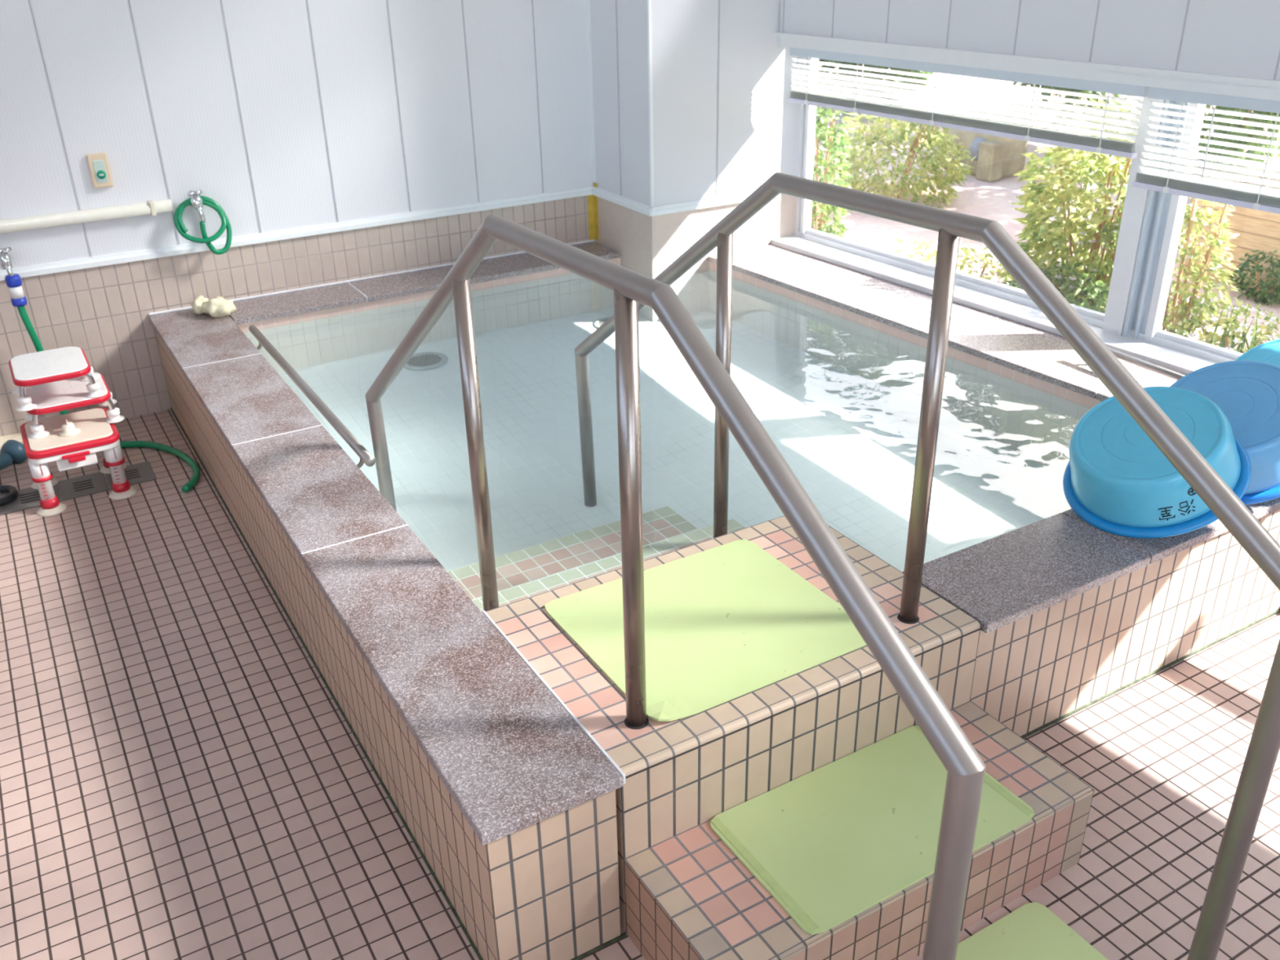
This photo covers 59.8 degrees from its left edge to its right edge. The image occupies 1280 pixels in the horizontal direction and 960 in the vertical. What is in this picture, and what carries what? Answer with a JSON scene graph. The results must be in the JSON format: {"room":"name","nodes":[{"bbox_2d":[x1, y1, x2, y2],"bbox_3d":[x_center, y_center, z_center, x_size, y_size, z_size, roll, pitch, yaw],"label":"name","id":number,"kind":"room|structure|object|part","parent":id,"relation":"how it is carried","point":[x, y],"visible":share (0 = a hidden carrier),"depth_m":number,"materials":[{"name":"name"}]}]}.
{"room":"communal bathroom","nodes":[
{"label":"communal bathroom","id":0,"kind":"room"},
{"bbox_2d":[0,0,595,436],"bbox_3d":[-2.141,-1.797,3.398,5.106,3.744,0.104,-16,30,-27],"label":"wall","id":1,"kind":"structure","parent":0,"point":[284,114],"depth_m":4.12,"materials":[{"name":"tile"}]},
{"bbox_2d":[0,247,13,275],"bbox_3d":[-2.154,-0.737,3.783,0.056,0.108,0.087,-16,30,-27],"label":"tap","id":2,"kind":"object","parent":1,"relation":"attached to","point":[6,259],"visible":1,"depth_m":3.76,"materials":[{"name":"silver metal"}]},
{"bbox_3d":[-2.150,-0.773,3.754,0.046,0.017,0.046,-5,27,-7],"label":"cross handle","id":3,"kind":"part","parent":2,"relation":"part of","materials":[{"name":"silver metal"}]},
{"bbox_3d":[-2.139,-0.708,3.775,0.020,0.064,0.038,-24,35,-38],"label":"spout","id":4,"kind":"part","parent":2,"relation":"part of","materials":[{"name":"silver metal"}]},
{"bbox_2d":[0,199,173,233],"bbox_3d":[-2.627,-0.723,3.514,2.189,0.050,0.045,-16,30,-27],"label":"pipe","id":5,"kind":"object","parent":1,"relation":"attached to","point":[9,225],"visible":1,"depth_m":3.86,"materials":[{"name":"beige plastic"}]},
{"bbox_2d":[85,152,113,188],"bbox_3d":[-1.869,-1.070,3.852,0.065,0.115,0.028,-16,30,-27],"label":"switch","id":6,"kind":"object","parent":1,"relation":"attached to","point":[98,163],"visible":1,"depth_m":3.84,"materials":[{"name":"beige plastic"}]},
{"bbox_2d":[187,190,205,222],"bbox_3d":[-1.602,-0.993,4.022,0.056,0.108,0.087,-16,30,-27],"label":"tap","id":7,"kind":"object","parent":1,"relation":"attached to","point":[197,204],"visible":0.99,"depth_m":4.00,"materials":[{"name":"silver metal"}]},
{"bbox_3d":[-1.597,-1.030,3.993,0.046,0.017,0.046,-5,27,-7],"label":"cross handle","id":8,"kind":"part","parent":7,"relation":"part of","materials":[{"name":"silver metal"}]},
{"bbox_3d":[-1.587,-0.965,4.014,0.020,0.064,0.038,-24,35,-38],"label":"spout","id":9,"kind":"part","parent":7,"relation":"part of","materials":[{"name":"silver metal"}]},
{"bbox_2d":[173,195,231,254],"bbox_3d":[-1.585,-0.920,4.044,0.190,0.211,0.083,-16,30,-27],"label":"hose","id":10,"kind":"object","parent":7,"relation":"hanging from","point":[180,225],"visible":0.98,"depth_m":4.04,"materials":[{"name":"green rubber"}]},
{"bbox_2d":[0,186,593,280],"bbox_3d":[-2.239,-0.691,3.801,4.763,0.032,0.018,-16,30,-27],"label":"trim","id":11,"kind":"structure","parent":1,"relation":"attached to","point":[108,260],"depth_m":4.26,"materials":[{"name":"white plastic"}]},
{"bbox_3d":[-2.298,-2.064,3.167,4.758,3.052,0.100,-16,30,-27],"label":"wall panel","id":12,"kind":"part","parent":1,"relation":"part of","materials":[{"name":"white plastic"}]},
{"bbox_2d":[0,408,1279,959],"bbox_3d":[0.065,1.075,1.641,5.928,0.104,7.030,-16,30,-27],"label":"floor","id":13,"kind":"structure","parent":0,"point":[180,779],"depth_m":2.40,"materials":[{"name":"tile"}]},
{"bbox_2d":[0,432,23,449],"bbox_3d":[-2.421,-0.092,3.924,0.525,0.029,0.083,-16,30,-27],"label":"curb","id":14,"kind":"object","parent":13,"relation":"on","point":[17,437],"depth_m":4.00,"materials":[{"name":"beige tile"}]},
{"bbox_2d":[0,440,27,506],"bbox_3d":[-2.133,-0.009,3.690,0.245,0.090,0.446,4,27,10],"label":"fitting","id":15,"kind":"object","parent":13,"relation":"on","point":[11,451],"visible":0.96,"depth_m":3.83,"materials":[{"name":"blue plastic"}]},
{"bbox_3d":[-2.195,-0.050,3.792,0.052,0.051,0.100,5,27,11],"label":"handle","id":16,"kind":"part","parent":15,"relation":"part of","materials":[{"name":"blue plastic"}]},
{"bbox_2d":[0,484,61,514],"bbox_3d":[-1.993,0.057,3.637,0.172,0.003,0.161,-16,30,-27],"label":"drain cover","id":17,"kind":"object","parent":13,"relation":"on","point":[27,498],"visible":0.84,"depth_m":3.62,"materials":[{"name":"grey plastic"}]},
{"bbox_2d":[19,407,137,516],"bbox_3d":[-1.846,-0.086,3.631,0.302,0.260,0.312,-16,30,-27],"label":"step stool","id":18,"kind":"object","parent":13,"relation":"on","point":[73,440],"visible":0.95,"depth_m":3.54,"materials":[{"name":"white plastic"}]},
{"bbox_3d":[-1.883,0.005,3.513,0.054,0.151,0.054,-16,30,-27],"label":"leg","id":19,"kind":"part","parent":18,"relation":"part of","materials":[{"name":"white plastic"}]},
{"bbox_2d":[31,477,59,488],"bbox_3d":[-1.992,0.007,3.724,0.088,0.016,0.088,-16,30,-27],"label":"ring","id":20,"kind":"object","parent":18,"relation":"on","point":[55,481],"depth_m":3.71,"materials":[{"name":"plastic"}]},
{"bbox_2d":[36,502,66,516],"bbox_3d":[-1.881,0.089,3.555,0.088,0.016,0.088,-16,30,-27],"label":"cup","id":21,"kind":"object","parent":18,"relation":"on","point":[51,508],"depth_m":3.53,"materials":[{"name":"beige plastic"}]},
{"bbox_3d":[-1.847,-0.164,3.597,0.239,0.008,0.268,-16,30,-27],"label":"seat","id":22,"kind":"part","parent":18,"relation":"part of","materials":[{"name":"beige plastic"}]},
{"bbox_3d":[-1.826,-0.170,3.552,0.064,0.042,0.064,-16,30,-27],"label":"knob","id":23,"kind":"part","parent":18,"relation":"part of","materials":[{"name":"beige plastic"}]},
{"bbox_3d":[-1.846,-0.137,3.609,0.265,0.021,0.291,-16,30,-27],"label":"seat frame","id":24,"kind":"part","parent":18,"relation":"part of","materials":[{"name":"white plastic"}]},
{"bbox_2d":[24,372,124,439],"bbox_3d":[-1.860,-0.248,3.636,0.286,0.107,0.276,-16,30,-27],"label":"step stool","id":25,"kind":"object","parent":18,"relation":"on","point":[69,393],"visible":0.82,"depth_m":3.57,"materials":[{"name":"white plastic"}]},
{"bbox_3d":[-1.899,-0.202,3.532,0.059,0.059,0.018,-16,30,-27],"label":"leg","id":26,"kind":"part","parent":25,"relation":"part of","materials":[{"name":"silver metal"}]},
{"bbox_2d":[8,346,105,411],"bbox_3d":[-1.871,-0.327,3.557,0.260,0.107,0.276,-16,30,-27],"label":"step stool","id":27,"kind":"object","parent":25,"relation":"on","point":[50,366],"visible":1,"depth_m":3.51,"materials":[{"name":"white plastic"}]},
{"bbox_3d":[-1.899,-0.284,3.458,0.059,0.059,0.018,-16,30,-27],"label":"leg","id":28,"kind":"part","parent":27,"relation":"part of","materials":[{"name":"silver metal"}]},
{"bbox_3d":[-1.763,-0.323,3.529,0.059,0.059,0.018,-16,30,-27],"label":"leg","id":29,"kind":"part","parent":27,"relation":"part of","materials":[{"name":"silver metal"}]},
{"bbox_3d":[-1.741,-0.247,3.615,0.059,0.059,0.018,-16,30,-27],"label":"leg","id":30,"kind":"part","parent":25,"relation":"part of","materials":[{"name":"silver metal"}]},
{"bbox_2d":[56,452,97,471],"bbox_3d":[-1.782,-0.060,3.522,0.114,0.042,0.018,-16,30,-27],"label":"handle","id":31,"kind":"object","parent":18,"relation":"on","point":[63,463],"depth_m":3.50,"materials":[{"name":"white plastic"}]},
{"bbox_2d":[99,462,127,474],"bbox_3d":[-1.809,-0.045,3.819,0.088,0.016,0.088,-16,30,-27],"label":"ring","id":32,"kind":"object","parent":18,"relation":"on","point":[104,469],"depth_m":3.79,"materials":[{"name":"plastic"}]},
{"bbox_3d":[-1.699,-0.046,3.609,0.054,0.151,0.054,-16,30,-27],"label":"leg","id":33,"kind":"part","parent":18,"relation":"part of","materials":[{"name":"white plastic"}]},
{"bbox_2d":[108,486,137,499],"bbox_3d":[-1.697,0.037,3.651,0.088,0.016,0.088,-16,30,-27],"label":"cup","id":34,"kind":"object","parent":18,"relation":"on","point":[122,492],"depth_m":3.62,"materials":[{"name":"beige plastic"}]},
{"bbox_2d":[57,471,109,500],"bbox_3d":[-1.855,0.018,3.709,0.143,0.003,0.161,-16,30,-27],"label":"drain cover","id":35,"kind":"object","parent":13,"relation":"on","point":[70,488],"visible":1,"depth_m":3.70,"materials":[{"name":"grey plastic"}]},
{"bbox_2d":[4,273,199,493],"bbox_3d":[-1.772,-0.357,3.773,0.804,0.613,0.184,16,31,30],"label":"hose","id":36,"kind":"object","parent":13,"relation":"on","point":[14,283],"visible":0.7,"depth_m":3.82,"materials":[{"name":"green plastic"}]},
{"bbox_2d":[104,461,156,489],"bbox_3d":[-1.729,-0.017,3.775,0.146,0.003,0.161,-16,30,-27],"label":"drain cover","id":37,"kind":"object","parent":13,"relation":"on","point":[142,472],"visible":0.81,"depth_m":3.78,"materials":[{"name":"grey plastic"}]},
{"bbox_2d":[364,214,985,959],"bbox_3d":[-0.178,0.105,2.129,0.044,1.201,2.153,-16,30,-27],"label":"handrail","id":38,"kind":"object","parent":13,"relation":"on","point":[966,769],"visible":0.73,"depth_m":1.53,"materials":[{"name":"metal"}]},
{"bbox_3d":[-0.346,-0.043,2.371,0.036,0.813,0.036,-16,30,-27],"label":"post","id":39,"kind":"part","parent":38,"relation":"part of","materials":[{"name":"metal"}]},
{"bbox_3d":[-0.013,0.071,1.795,0.036,0.800,0.036,-16,30,-27],"label":"post","id":40,"kind":"part","parent":38,"relation":"part of","materials":[{"name":"metal"}]},
{"bbox_2d":[148,239,1279,959],"bbox_3d":[0.121,-0.173,3.617,2.676,0.417,3.091,-16,30,-27],"label":"bath","id":41,"kind":"object","parent":13,"relation":"on","point":[510,762],"visible":0.72,"depth_m":2.88,"materials":[{"name":"tile"}]},
{"bbox_2d":[191,295,236,317],"bbox_3d":[-1.584,-0.645,4.104,0.188,0.067,0.104,13,30,26],"label":"crumpled cloth","id":42,"kind":"object","parent":41,"relation":"on","point":[220,307],"visible":1,"depth_m":4.07,"materials":[{"name":"beige fabric"}]},
{"bbox_2d":[248,324,375,468],"bbox_3d":[-1.076,-0.275,3.502,0.065,0.067,1.316,-16,30,-27],"label":"grab bar","id":43,"kind":"object","parent":41,"relation":"attached to","point":[365,456],"visible":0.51,"depth_m":3.36,"materials":[{"name":"metal"}]},
{"bbox_2d":[544,539,866,721],"bbox_3d":[0.137,0.279,2.246,0.523,0.016,0.465,-16,30,-27],"label":"rubber mat","id":44,"kind":"object","parent":41,"relation":"on","point":[724,623],"visible":0.93,"depth_m":2.22,"materials":[{"name":"green rubber"}]},
{"bbox_2d":[1107,346,1184,380],"bbox_3d":[1.573,-0.269,3.224,0.021,0.069,0.718,-14,29,-24],"label":"window sill","id":45,"kind":"structure","parent":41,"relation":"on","point":[1166,372],"depth_m":3.31,"materials":[{"name":"metal"}]},
{"bbox_2d":[1062,386,1251,537],"bbox_3d":[1.198,-0.058,2.579,0.387,0.277,0.387,6,28,14],"label":"tub","id":46,"kind":"object","parent":41,"relation":"on","point":[1116,479],"visible":0.8,"depth_m":2.49,"materials":[{"name":"blue plastic"}]},
{"bbox_2d":[1169,360,1279,505],"bbox_3d":[1.456,-0.129,2.703,0.387,0.285,0.387,6,28,15],"label":"tub","id":47,"kind":"object","parent":41,"relation":"on","point":[1247,393],"visible":0.51,"depth_m":2.62,"materials":[{"name":"blue plastic"}]},
{"bbox_2d":[1234,338,1279,366],"bbox_3d":[1.692,-0.207,2.846,0.387,0.284,0.386,7,28,15],"label":"tub","id":48,"kind":"object","parent":41,"relation":"on","point":[1268,352],"visible":0.14,"depth_m":2.89,"materials":[{"name":"blue plastic"}]},
{"bbox_2d":[624,700,1093,959],"bbox_3d":[0.411,0.711,2.054,0.832,0.205,0.312,-16,30,-27],"label":"step","id":49,"kind":"structure","parent":13,"relation":"on","point":[688,896],"depth_m":1.93,"materials":[{"name":"tile"}]},
{"bbox_2d":[710,724,1035,934],"bbox_3d":[0.421,0.611,2.014,0.523,0.006,0.305,-16,30,-27],"label":"rubber mat","id":50,"kind":"object","parent":49,"relation":"on","point":[830,843],"visible":0.84,"depth_m":1.99,"materials":[{"name":"green rubber"}]},
{"bbox_2d":[574,172,1279,959],"bbox_3d":[0.365,-0.048,2.413,0.044,1.201,2.153,-16,30,-27],"label":"handrail","id":51,"kind":"object","parent":13,"relation":"on","point":[1264,748],"visible":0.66,"depth_m":1.84,"materials":[{"name":"metal"}]},
{"bbox_3d":[0.197,-0.196,2.655,0.036,0.813,0.036,-16,30,-27],"label":"post","id":52,"kind":"part","parent":51,"relation":"part of","materials":[{"name":"metal"}]},
{"bbox_3d":[0.535,-0.079,2.071,0.036,0.800,0.036,-16,30,-27],"label":"post","id":53,"kind":"part","parent":51,"relation":"part of","materials":[{"name":"metal"}]},
{"bbox_2d":[955,902,1108,959],"bbox_3d":[0.607,0.914,1.815,0.523,0.005,0.369,-16,30,-27],"label":"rubber mat","id":54,"kind":"object","parent":13,"relation":"on","point":[1032,931],"visible":0.95,"depth_m":1.99,"materials":[{"name":"green rubber"}]},
{"bbox_2d":[586,0,816,279],"bbox_3d":[0.230,-2.359,4.365,0.824,3.692,0.583,-16,30,-27],"label":"pillar","id":55,"kind":"structure","parent":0,"point":[689,101],"depth_m":4.51,"materials":[{"name":"paint"}]},
{"bbox_2d":[586,182,599,240],"bbox_3d":[-0.206,-1.176,4.890,0.033,0.250,0.031,-16,30,-27],"label":"tape","id":56,"kind":"object","parent":55,"relation":"attached to","point":[593,212],"visible":1,"depth_m":4.91,"materials":[{"name":"yellow plastic"}]},
{"bbox_2d":[591,186,754,216],"bbox_3d":[0.182,-1.245,4.807,0.624,0.032,0.503,-16,30,-27],"label":"trim","id":57,"kind":"structure","parent":55,"relation":"attached to","point":[644,209],"depth_m":4.60,"materials":[{"name":"white plastic"}]},
{"bbox_2d":[778,0,1279,79],"bbox_3d":[2.461,-1.115,1.792,0.158,3.692,6.682,-18,31,-29],"label":"wall","id":58,"kind":"structure","parent":0,"point":[1231,37],"depth_m":3.39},
{"bbox_2d":[795,57,1165,336],"bbox_3d":[1.143,-1.190,4.100,0.068,0.941,1.658,-18,31,-29],"label":"window","id":59,"kind":"structure","parent":58,"relation":"in","point":[1113,321],"depth_m":3.80,"materials":[{"name":"metal"}]},
{"bbox_2d":[787,47,1149,158],"bbox_3d":[1.051,-1.354,3.907,0.043,0.212,1.581,-18,31,-30],"label":"blind","id":60,"kind":"object","parent":59,"relation":"attached to","point":[1123,148],"visible":1,"depth_m":3.77,"materials":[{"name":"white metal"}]},
{"bbox_3d":[0.663,-1.584,4.411,0.002,0.174,0.003,-18,31,-29],"label":"ladder cord","id":61,"kind":"part","parent":60,"relation":"part of","materials":[{"name":"white fabric"}]},
{"bbox_3d":[0.817,-1.484,4.205,0.002,0.174,0.003,-18,31,-29],"label":"ladder cord","id":62,"kind":"part","parent":60,"relation":"part of","materials":[{"name":"white fabric"}]},
{"bbox_3d":[1.035,-1.268,3.950,0.003,0.017,0.017,-18,31,-29],"label":"ladder cord","id":63,"kind":"part","parent":60,"relation":"part of","materials":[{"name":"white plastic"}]},
{"bbox_3d":[1.034,-1.343,3.914,0.002,0.174,0.003,-18,31,-29],"label":"ladder cord","id":64,"kind":"part","parent":60,"relation":"part of","materials":[{"name":"white fabric"}]},
{"bbox_3d":[1.053,-1.267,3.950,0.025,0.016,1.581,-18,31,-29],"label":"rail","id":65,"kind":"part","parent":60,"relation":"part of","materials":[{"name":"grey metal"}]},
{"bbox_3d":[1.050,-1.433,3.867,0.024,0.035,1.581,-18,31,-29],"label":"head rail","id":66,"kind":"part","parent":60,"relation":"part of","materials":[{"name":"white metal"}]},
{"bbox_3d":[1.267,-1.117,3.640,0.003,0.017,0.017,-18,31,-29],"label":"ladder cord","id":67,"kind":"part","parent":60,"relation":"part of","materials":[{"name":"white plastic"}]},
{"bbox_3d":[1.266,-1.192,3.603,0.002,0.174,0.003,-18,31,-29],"label":"ladder cord","id":68,"kind":"part","parent":60,"relation":"part of","materials":[{"name":"white fabric"}]},
{"bbox_3d":[1.418,-1.019,3.438,0.003,0.017,0.017,-18,31,-29],"label":"ladder cord","id":69,"kind":"part","parent":60,"relation":"part of","materials":[{"name":"white fabric"}]},
{"bbox_3d":[1.417,-1.093,3.401,0.002,0.174,0.003,-18,31,-29],"label":"ladder cord","id":70,"kind":"part","parent":60,"relation":"part of","materials":[{"name":"white fabric"}]},
{"bbox_2d":[771,235,1218,374],"bbox_3d":[1.790,-0.304,3.338,0.138,0.020,4.159,-18,31,-29],"label":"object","id":71,"kind":"structure","parent":58,"relation":"attached to","point":[1174,360],"depth_m":4.02,"materials":[{"name":"metal"}]},
{"bbox_2d":[774,32,1279,101],"bbox_3d":[1.729,-1.029,2.945,0.065,0.050,4.165,-18,31,-29],"label":"trim","id":72,"kind":"structure","parent":58,"relation":"attached to","point":[1227,85],"depth_m":3.48,"materials":[{"name":"metal"}]},
{"bbox_2d":[1122,99,1242,362],"bbox_3d":[2.305,-0.436,2.549,0.062,0.941,2.501,-18,31,-29],"label":"window","id":73,"kind":"structure","parent":58,"relation":"in","point":[1164,213],"depth_m":3.51,"materials":[{"name":"metal"}]},
{"bbox_2d":[1131,86,1279,213],"bbox_3d":[1.864,-0.785,2.827,0.044,0.292,1.321,-18,31,-29],"label":"blind","id":74,"kind":"object","parent":73,"relation":"attached to","point":[1259,201],"visible":1,"depth_m":3.15,"materials":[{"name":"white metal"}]},
{"bbox_3d":[1.556,-0.858,3.292,0.003,0.017,0.017,-18,31,-29],"label":"ladder cord","id":75,"kind":"part","parent":74,"relation":"part of","materials":[{"name":"white fabric"}]},
{"bbox_3d":[1.554,-0.969,3.237,0.002,0.255,0.003,-18,31,-29],"label":"ladder cord","id":76,"kind":"part","parent":74,"relation":"part of","materials":[{"name":"white fabric"}]},
{"bbox_3d":[1.578,-0.976,3.251,0.002,0.255,0.003,-18,31,-29],"label":"ladder cord","id":77,"kind":"part","parent":74,"relation":"part of","materials":[{"name":"white fabric"}]},
{"bbox_3d":[1.871,-0.663,2.891,0.025,0.016,1.321,-18,31,-29],"label":"rail","id":78,"kind":"part","parent":74,"relation":"part of","materials":[{"name":"grey metal"}]},
{"bbox_3d":[1.867,-0.901,2.772,0.024,0.035,1.321,-18,31,-29],"label":"head rail","id":79,"kind":"part","parent":74,"relation":"part of","materials":[{"name":"white metal"}]},
{"bbox_3d":[1.709,-0.758,3.086,0.003,0.017,0.017,-18,31,-29],"label":"ladder cord","id":80,"kind":"part","parent":74,"relation":"part of","materials":[{"name":"white fabric"}]},
{"bbox_3d":[1.708,-0.869,3.031,0.002,0.255,0.003,-18,31,-29],"label":"ladder cord","id":81,"kind":"part","parent":74,"relation":"part of","materials":[{"name":"white fabric"}]},
{"bbox_3d":[1.731,-0.876,3.045,0.002,0.255,0.003,-18,31,-29],"label":"ladder cord","id":82,"kind":"part","parent":74,"relation":"part of","materials":[{"name":"white fabric"}]},
{"label":"outside","id":83,"kind":"structure","parent":0,"visible":0},
{"bbox_2d":[810,64,1279,350],"bbox_3d":[6.137,-3.310,9.790,14.742,0.001,25.480,-16,30,-27],"label":"ground","id":84,"kind":"structure","parent":83,"point":[977,197],"depth_m":6.53,"materials":[{"name":"beige concrete"}]},
{"bbox_2d":[810,77,853,239],"bbox_3d":[0.888,-1.502,5.487,0.353,0.904,0.386,-16,30,-27],"label":"bush","id":85,"kind":"object","parent":84,"relation":"on","point":[839,142],"visible":0.42,"depth_m":5.42,"materials":[{"name":"green plant"}]},
{"bbox_2d":[817,58,935,114],"bbox_3d":[2.024,-4.702,9.274,1.445,3.443,1.898,-16,30,-27],"label":"tree","id":86,"kind":"object","parent":84,"relation":"on","point":[820,60],"visible":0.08,"depth_m":9.62,"materials":[{"name":"green plant"}]},
{"bbox_2d":[813,106,976,208],"bbox_3d":[1.551,-1.969,6.756,0.854,0.607,0.972,-16,30,-27],"label":"bush","id":87,"kind":"object","parent":84,"relation":"on","point":[935,136],"visible":0.86,"depth_m":6.58,"materials":[{"name":"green plant"}]},
{"bbox_2d":[893,236,1017,287],"bbox_3d":[1.387,-0.824,4.689,0.424,0.365,0.961,-16,30,-27],"label":"plant","id":88,"kind":"object","parent":84,"relation":"on","point":[917,250],"visible":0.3,"depth_m":4.67,"materials":[{"name":"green plant"}]},
{"bbox_2d":[940,109,1031,182],"bbox_3d":[2.269,-2.228,7.386,0.381,0.381,0.556,-16,30,-27],"label":"stone block","id":89,"kind":"object","parent":84,"relation":"on","point":[997,157],"visible":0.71,"depth_m":7.21,"materials":[{"name":"beige stone"}]},
{"bbox_2d":[1005,257,1110,313],"bbox_3d":[1.584,-0.625,4.218,0.386,0.465,0.587,-16,30,-27],"label":"leafy shrub","id":90,"kind":"object","parent":84,"relation":"on","point":[1097,298],"visible":0.25,"depth_m":4.07,"materials":[{"name":"green plant"}]},
{"bbox_2d":[1004,80,1136,124],"bbox_3d":[3.398,-4.378,8.342,1.648,3.593,1.927,-16,30,-27],"label":"tree","id":91,"kind":"object","parent":84,"relation":"on","point":[1014,82],"visible":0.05,"depth_m":8.88,"materials":[{"name":"green plant"}]},
{"bbox_2d":[998,97,1184,309],"bbox_3d":[1.729,-0.967,4.246,0.640,0.944,0.622,4,27,11],"label":"bush","id":92,"kind":"object","parent":84,"relation":"on","point":[1100,228],"visible":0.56,"depth_m":4.11,"materials":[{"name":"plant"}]},
{"bbox_2d":[1160,166,1239,337],"bbox_3d":[1.875,-0.680,3.843,0.323,0.787,0.383,-16,30,-27],"label":"leafy shrub","id":93,"kind":"object","parent":84,"relation":"on","point":[1215,241],"visible":0.56,"depth_m":3.75,"materials":[{"name":"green plant"}]},
{"bbox_2d":[1129,95,1279,171],"bbox_3d":[4.017,-3.457,7.002,1.629,3.113,1.629,4,27,9],"label":"tree","id":94,"kind":"object","parent":84,"relation":"on","point":[1238,117],"visible":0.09,"depth_m":7.34,"materials":[{"name":"green plant"}]},
{"bbox_2d":[1161,297,1279,353],"bbox_3d":[2.093,-0.441,3.889,0.516,0.364,0.923,-16,30,-27],"label":"plant","id":95,"kind":"object","parent":84,"relation":"on","point":[1207,335],"visible":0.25,"depth_m":3.84,"materials":[{"name":"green plant"}]},
{"bbox_2d":[1183,169,1279,295],"bbox_3d":[4.130,-0.580,3.962,1.248,0.437,3.978,-16,30,-27],"label":"wall","id":96,"kind":"structure","parent":84,"relation":"on","point":[1256,229],"depth_m":4.99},
{"bbox_2d":[1208,302,1261,353],"bbox_3d":[2.058,-0.399,3.741,0.180,0.368,0.323,-16,30,-27],"label":"grass","id":97,"kind":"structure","parent":84,"relation":"on","point":[1226,332],"depth_m":3.79,"materials":[{"name":"green plant"}]},
{"bbox_2d":[1226,249,1279,306],"bbox_3d":[2.737,-0.880,4.850,0.233,0.265,0.332,-16,30,-27],"label":"bush","id":98,"kind":"object","parent":84,"relation":"on","point":[1264,295],"visible":1,"depth_m":4.86,"materials":[{"name":"green plant"}]}
]}

